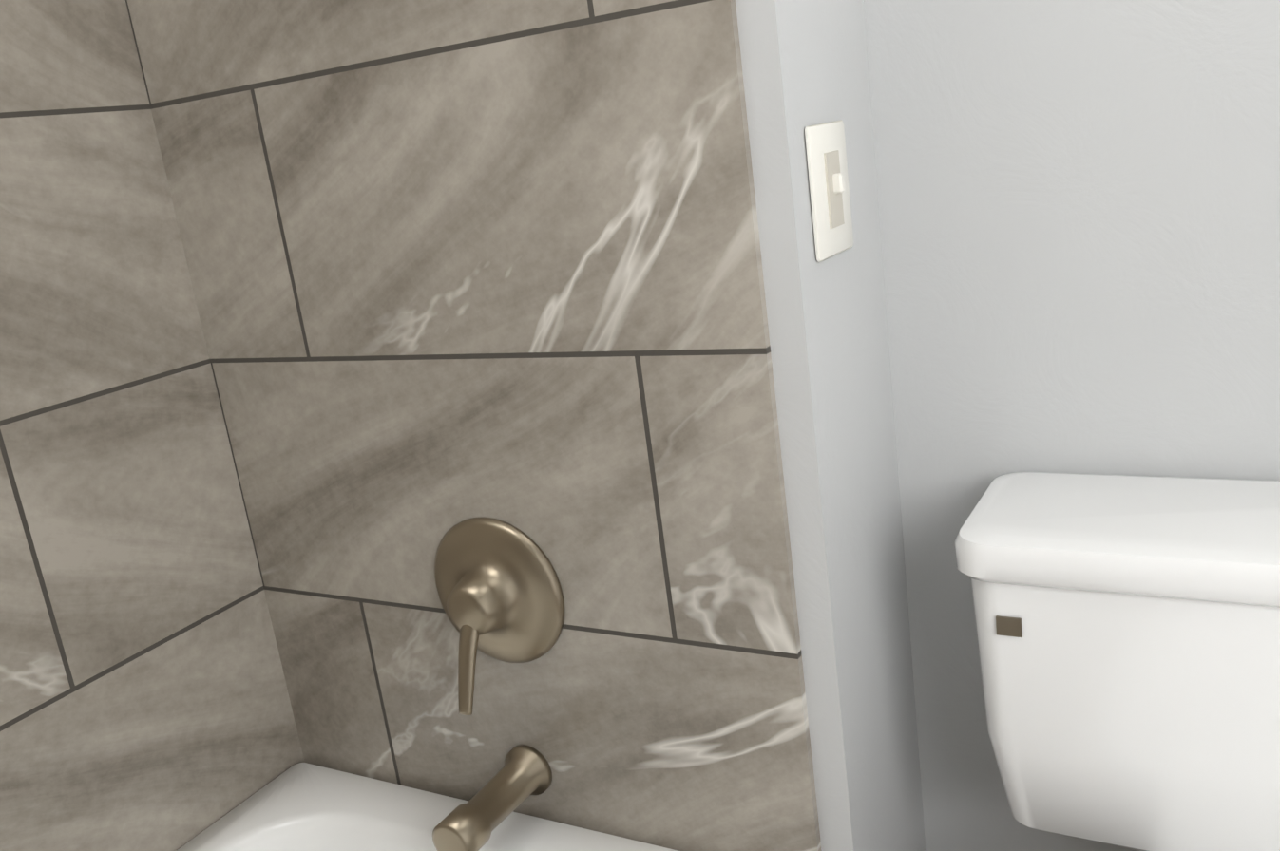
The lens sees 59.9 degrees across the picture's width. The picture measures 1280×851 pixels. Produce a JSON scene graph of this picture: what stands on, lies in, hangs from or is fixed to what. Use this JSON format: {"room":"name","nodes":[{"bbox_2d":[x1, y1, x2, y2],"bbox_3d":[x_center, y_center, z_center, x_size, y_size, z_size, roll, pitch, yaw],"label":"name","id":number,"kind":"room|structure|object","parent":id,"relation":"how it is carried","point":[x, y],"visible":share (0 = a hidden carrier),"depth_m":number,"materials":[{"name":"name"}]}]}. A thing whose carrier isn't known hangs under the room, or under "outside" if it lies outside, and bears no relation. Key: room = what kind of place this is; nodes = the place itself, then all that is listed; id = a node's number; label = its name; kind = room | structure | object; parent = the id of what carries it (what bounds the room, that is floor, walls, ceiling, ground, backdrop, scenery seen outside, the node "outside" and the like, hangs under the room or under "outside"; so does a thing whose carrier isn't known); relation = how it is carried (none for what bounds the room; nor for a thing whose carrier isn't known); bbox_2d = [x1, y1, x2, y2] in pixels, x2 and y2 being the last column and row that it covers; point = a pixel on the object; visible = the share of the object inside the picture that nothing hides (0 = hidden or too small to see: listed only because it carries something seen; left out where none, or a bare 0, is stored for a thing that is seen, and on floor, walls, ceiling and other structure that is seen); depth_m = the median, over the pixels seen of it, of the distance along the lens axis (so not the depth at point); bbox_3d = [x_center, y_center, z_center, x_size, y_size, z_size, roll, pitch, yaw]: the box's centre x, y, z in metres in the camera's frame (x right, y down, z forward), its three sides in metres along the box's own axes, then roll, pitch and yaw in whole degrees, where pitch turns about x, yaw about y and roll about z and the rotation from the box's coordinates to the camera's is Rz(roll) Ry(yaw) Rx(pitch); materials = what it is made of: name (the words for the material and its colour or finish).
{"room":"bathroom","nodes":[
{"label":"bathroom","id":0,"kind":"room"},
{"bbox_2d":[735,0,925,850],"bbox_3d":[-0.145,-0.368,1.262,0.790,2.410,0.335,1,17,30],"label":"wall block","id":1,"kind":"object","parent":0,"point":[805,63],"visible":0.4,"depth_m":1.08,"materials":[{"name":"grey paint"}]},
{"bbox_2d":[125,0,821,850],"bbox_3d":[-0.231,-0.257,1.142,0.745,2.280,0.010,1,17,30],"label":"wall tile","id":2,"kind":"structure","parent":1,"relation":"attached to","point":[452,264],"depth_m":1.16,"materials":[{"name":"grey tile"}]},
{"bbox_2d":[432,745,552,850],"bbox_3d":[-0.166,0.425,1.243,0.062,0.062,0.152,1,17,30],"label":"tub spout","id":3,"kind":"object","parent":2,"relation":"attached to","point":[497,800],"visible":1,"depth_m":1.23,"materials":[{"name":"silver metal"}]},
{"bbox_2d":[434,516,565,715],"bbox_3d":[-0.180,0.208,1.211,0.176,0.194,0.095,1,17,30],"label":"handle","id":4,"kind":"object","parent":2,"relation":"attached to","point":[499,590],"depth_m":1.21,"materials":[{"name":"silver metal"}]},
{"bbox_2d":[804,119,853,262],"bbox_3d":[0.180,-0.218,1.025,0.016,0.120,0.096,1,17,30],"label":"switch plate","id":5,"kind":"object","parent":1,"relation":"attached to","point":[829,184],"visible":1,"depth_m":1.01,"materials":[{"name":"white plastic"}]},
{"bbox_2d":[863,0,1279,850],"bbox_3d":[0.799,-0.385,0.848,1.260,2.410,0.100,1,17,30],"label":"wall","id":6,"kind":"structure","parent":0,"point":[1079,207],"depth_m":1.09,"materials":[{"name":"grey paint"}]},
{"bbox_3d":[0.330,1.082,0.504,2.800,0.100,2.165,1,17,30],"label":"floor","id":7,"kind":"structure","parent":0,"visible":0},
{"bbox_2d":[176,763,678,850],"bbox_3d":[-0.477,0.866,0.751,0.739,0.395,1.512,1,17,30],"label":"tub","id":8,"kind":"object","parent":7,"relation":"on","point":[302,807],"visible":0.98,"depth_m":1.36,"materials":[{"name":"white ceramic"}]},
{"bbox_2d":[955,472,1279,850],"bbox_3d":[0.462,0.521,0.834,0.500,0.769,0.738,1,17,30],"label":"toilet","id":9,"kind":"object","parent":7,"relation":"on","point":[1128,632],"visible":0.96,"depth_m":0.97,"materials":[{"name":"white ceramic"}]},
{"bbox_3d":[-0.924,-0.142,0.809,0.100,2.410,1.965,1,17,30],"label":"wall","id":10,"kind":"structure","parent":0,"visible":0},
{"bbox_2d":[0,0,305,850],"bbox_3d":[-0.949,-0.227,0.652,0.010,1.900,1.530,1,17,30],"label":"wall tile","id":11,"kind":"structure","parent":10,"relation":"attached to","point":[144,701],"depth_m":1.25,"materials":[{"name":"grey tile"}]}
]}

